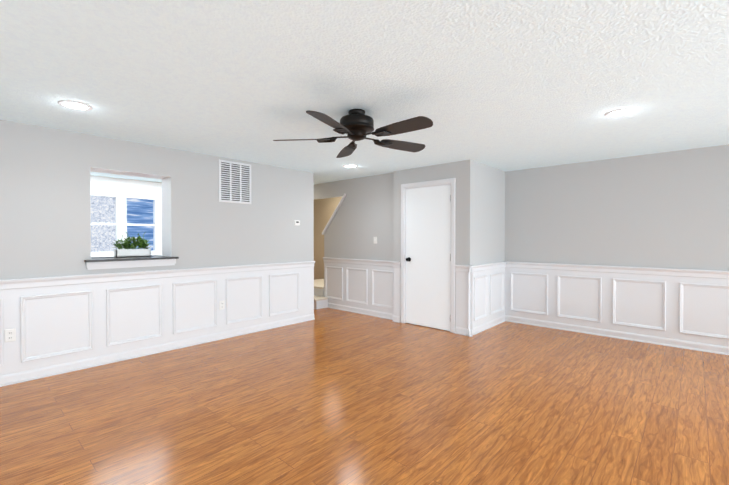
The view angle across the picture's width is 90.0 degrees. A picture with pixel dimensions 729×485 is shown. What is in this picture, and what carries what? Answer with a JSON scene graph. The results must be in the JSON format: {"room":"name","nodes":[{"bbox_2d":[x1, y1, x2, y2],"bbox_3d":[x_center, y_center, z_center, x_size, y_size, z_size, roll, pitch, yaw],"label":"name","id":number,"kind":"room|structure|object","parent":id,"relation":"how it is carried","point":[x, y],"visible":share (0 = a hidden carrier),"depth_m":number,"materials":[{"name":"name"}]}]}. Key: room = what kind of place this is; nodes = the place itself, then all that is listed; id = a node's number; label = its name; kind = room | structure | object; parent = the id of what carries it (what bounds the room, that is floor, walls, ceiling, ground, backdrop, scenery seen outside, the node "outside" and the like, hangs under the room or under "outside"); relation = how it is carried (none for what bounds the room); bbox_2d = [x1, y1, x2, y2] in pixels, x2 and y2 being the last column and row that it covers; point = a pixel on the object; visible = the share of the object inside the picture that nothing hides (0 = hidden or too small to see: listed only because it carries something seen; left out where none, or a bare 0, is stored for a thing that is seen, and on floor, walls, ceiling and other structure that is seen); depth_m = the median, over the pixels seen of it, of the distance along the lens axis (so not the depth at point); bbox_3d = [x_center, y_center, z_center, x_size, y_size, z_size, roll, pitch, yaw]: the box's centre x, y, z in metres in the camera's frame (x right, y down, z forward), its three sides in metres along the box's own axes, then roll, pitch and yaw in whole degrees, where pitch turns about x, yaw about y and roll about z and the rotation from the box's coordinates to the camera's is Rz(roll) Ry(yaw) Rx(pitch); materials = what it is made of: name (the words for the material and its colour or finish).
{"room":"empty living room","nodes":[
{"label":"empty living room","id":0,"kind":"room"},
{"bbox_2d":[90,175,161,252],"bbox_3d":[-5.029,0.063,6.021,0.120,2.440,5.460,1,1,42],"label":"wall","id":1,"kind":"structure","parent":0,"point":[119,184],"depth_m":6.67,"materials":[{"name":"white paint"}]},
{"bbox_2d":[91,189,161,256],"bbox_3d":[-4.438,-0.330,6.640,0.116,1.190,1.320,1,1,42],"label":"window","id":2,"kind":"structure","parent":1,"relation":"in","point":[121,224],"depth_m":6.64,"materials":[{"name":"white wood"}]},
{"bbox_2d":[0,120,313,279],"bbox_3d":[-2.834,0.087,4.109,0.300,2.440,5.580,1,1,42],"label":"wall","id":3,"kind":"structure","parent":0,"point":[44,201],"depth_m":4.10,"materials":[{"name":"grey paint"}]},
{"bbox_2d":[4,328,15,341],"bbox_3d":[-3.288,0.861,3.383,0.008,0.118,0.075,1,1,42],"label":"electrical outlet","id":4,"kind":"object","parent":3,"relation":"attached to","point":[10,335],"visible":1,"depth_m":3.38,"materials":[{"name":"white plastic"}]},
{"bbox_2d":[90,167,171,256],"bbox_3d":[-2.723,-0.312,4.226,0.298,0.974,0.799,1,1,42],"label":"window frame","id":5,"kind":"structure","parent":3,"relation":"attached to","point":[166,215],"depth_m":4.47,"materials":[{"name":"white wood"}]},
{"bbox_2d":[84,255,178,269],"bbox_3d":[-2.788,0.227,4.292,0.625,0.104,0.910,1,1,42],"label":"sill","id":6,"kind":"structure","parent":3,"relation":"attached to","point":[93,263],"depth_m":4.08,"materials":[{"name":"wood"}]},
{"bbox_2d":[112,232,150,257],"bbox_3d":[-2.807,0.018,4.401,0.229,0.310,0.408,1,1,42],"label":"planter","id":7,"kind":"object","parent":6,"relation":"on","point":[126,248],"visible":1,"depth_m":4.38,"materials":[{"name":"white ceramic"}]},
{"bbox_2d":[0,261,314,386],"bbox_3d":[-2.707,0.821,4.003,0.043,0.975,5.580,1,1,42],"label":"wainscoting","id":8,"kind":"structure","parent":3,"relation":"attached to","point":[63,324],"depth_m":4.14,"materials":[{"name":"white wood"}]},
{"bbox_2d":[219,300,224,309],"bbox_3d":[-1.913,0.842,4.897,0.008,0.118,0.075,1,1,42],"label":"electrical outlet","id":9,"kind":"object","parent":3,"relation":"attached to","point":[221,305],"visible":1,"depth_m":4.89,"materials":[{"name":"white plastic"}]},
{"bbox_2d":[219,159,250,203],"bbox_3d":[-1.777,-0.827,5.029,0.011,0.565,0.480,1,1,42],"label":"air vent","id":10,"kind":"object","parent":3,"relation":"in","point":[234,182],"visible":1,"depth_m":5.02,"materials":[{"name":"white metal"}]},
{"bbox_2d":[294,220,299,225],"bbox_3d":[-1.074,-0.314,5.802,0.024,0.085,0.110,1,1,42],"label":"thermostat","id":11,"kind":"object","parent":3,"relation":"attached to","point":[296,222],"visible":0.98,"depth_m":5.79,"materials":[{"name":"white plastic"}]},
{"bbox_2d":[314,197,341,279],"bbox_3d":[0.092,0.040,7.868,5.580,2.440,0.120,1,1,42],"label":"wall","id":12,"kind":"structure","parent":0,"point":[324,209],"depth_m":8.83,"materials":[{"name":"beige paint"}]},
{"bbox_2d":[314,173,393,260],"bbox_3d":[-0.685,0.049,7.169,3.370,2.440,0.100,1,1,42],"label":"wall","id":13,"kind":"structure","parent":0,"point":[363,217],"depth_m":6.51,"materials":[{"name":"grey paint"}]},
{"bbox_2d":[321,193,345,234],"bbox_3d":[-0.558,-0.536,7.046,0.673,0.763,0.140,1,1,42],"label":"trim","id":14,"kind":"structure","parent":13,"relation":"attached to","point":[334,213],"depth_m":6.99,"materials":[{"name":"white wood"}]},
{"bbox_2d":[323,257,392,319],"bbox_3d":[-0.148,0.788,6.594,1.790,0.975,0.043,1,1,42],"label":"trim","id":15,"kind":"structure","parent":13,"relation":"attached to","point":[362,286],"depth_m":6.55,"materials":[{"name":"white wood"}]},
{"bbox_2d":[0,308,728,484],"bbox_3d":[-0.213,1.369,3.204,11.420,0.100,7.740,1,1,42],"label":"floor","id":16,"kind":"structure","parent":0,"point":[328,396],"depth_m":2.84,"materials":[{"name":"brown wood"}]},
{"bbox_2d":[314,279,327,309],"bbox_3d":[-0.085,0.131,7.020,3.660,2.280,1.335,1,1,42],"label":"stair steps","id":17,"kind":"structure","parent":16,"relation":"on","point":[320,301],"depth_m":7.23,"materials":[{"name":"white"}]},
{"bbox_2d":[0,0,728,184],"bbox_3d":[-0.213,-1.171,3.173,11.420,0.100,7.740,1,1,42],"label":"ceiling","id":18,"kind":"structure","parent":0,"point":[508,85],"depth_m":2.44,"materials":[{"name":"white paint"}]},
{"bbox_2d":[58,100,92,110],"bbox_3d":[-2.355,-1.114,2.970,0.223,0.009,0.223,1,1,42],"label":"recessed light","id":19,"kind":"object","parent":18,"relation":"in","point":[75,105],"visible":1,"depth_m":2.96,"materials":[{"name":"white"}]},
{"bbox_2d":[343,164,357,167],"bbox_3d":[-0.210,-1.145,5.467,0.223,0.009,0.223,1,1,42],"label":"recessed light","id":20,"kind":"object","parent":18,"relation":"in","point":[350,165],"visible":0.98,"depth_m":5.43,"materials":[{"name":"white"}]},
{"bbox_2d":[273,109,432,157],"bbox_3d":[-0.021,-0.994,3.084,1.346,0.252,1.398,1,1,42],"label":"ceiling fan","id":21,"kind":"object","parent":18,"relation":"hanging from","point":[354,125],"visible":1,"depth_m":3.01,"materials":[{"name":"brown metal"}]},
{"bbox_2d":[605,108,635,116],"bbox_3d":[2.203,-1.116,3.142,0.223,0.009,0.223,1,1,42],"label":"recessed light","id":22,"kind":"object","parent":18,"relation":"in","point":[620,112],"visible":1,"depth_m":3.13,"materials":[{"name":"white"}]},
{"bbox_2d":[394,160,473,327],"bbox_3d":[1.008,0.069,5.538,1.330,2.440,0.120,1,1,42],"label":"wall","id":23,"kind":"structure","parent":0,"point":[462,172],"depth_m":5.17,"materials":[{"name":"grey paint"}]},
{"bbox_2d":[406,185,450,330],"bbox_3d":[0.945,0.221,5.510,0.804,2.121,0.104,1,1,42],"label":"door","id":24,"kind":"structure","parent":23,"relation":"in","point":[428,257],"depth_m":5.51,"materials":[{"name":"white paint"}]},
{"bbox_2d":[392,178,472,336],"bbox_3d":[1.009,0.184,5.508,1.373,2.212,0.162,1,1,42],"label":"door frame","id":25,"kind":"structure","parent":23,"relation":"attached to","point":[451,182],"depth_m":5.22,"materials":[{"name":"white wood"}]},
{"bbox_2d":[474,161,504,264],"bbox_3d":[1.876,0.069,5.594,0.120,2.440,1.130,1,1,42],"label":"wall","id":26,"kind":"structure","parent":0,"point":[489,214],"depth_m":5.50,"materials":[{"name":"grey paint"}]},
{"bbox_2d":[468,261,505,336],"bbox_3d":[1.882,0.802,5.488,0.043,0.975,1.293,1,1,42],"label":"trim","id":27,"kind":"structure","parent":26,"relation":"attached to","point":[488,295],"depth_m":5.43,"materials":[{"name":"white wood"}]},
{"bbox_2d":[505,145,728,270],"bbox_3d":[4.414,0.087,4.135,5.840,2.440,0.120,1,1,42],"label":"wall","id":28,"kind":"structure","parent":0,"point":[665,210],"depth_m":4.87,"materials":[{"name":"grey paint"}]},
{"bbox_2d":[505,261,728,354],"bbox_3d":[4.359,0.820,4.083,5.600,0.975,0.043,1,1,42],"label":"wainscoting","id":29,"kind":"structure","parent":28,"relation":"attached to","point":[683,308],"depth_m":4.88,"materials":[{"name":"white wood"}]},
{"label":"outside","id":30,"kind":"structure","parent":0,"visible":0},
{"bbox_2d":[91,196,152,251],"bbox_3d":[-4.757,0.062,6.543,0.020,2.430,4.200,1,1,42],"label":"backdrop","id":31,"kind":"structure","parent":30,"point":[139,211],"depth_m":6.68,"materials":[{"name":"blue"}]}
]}

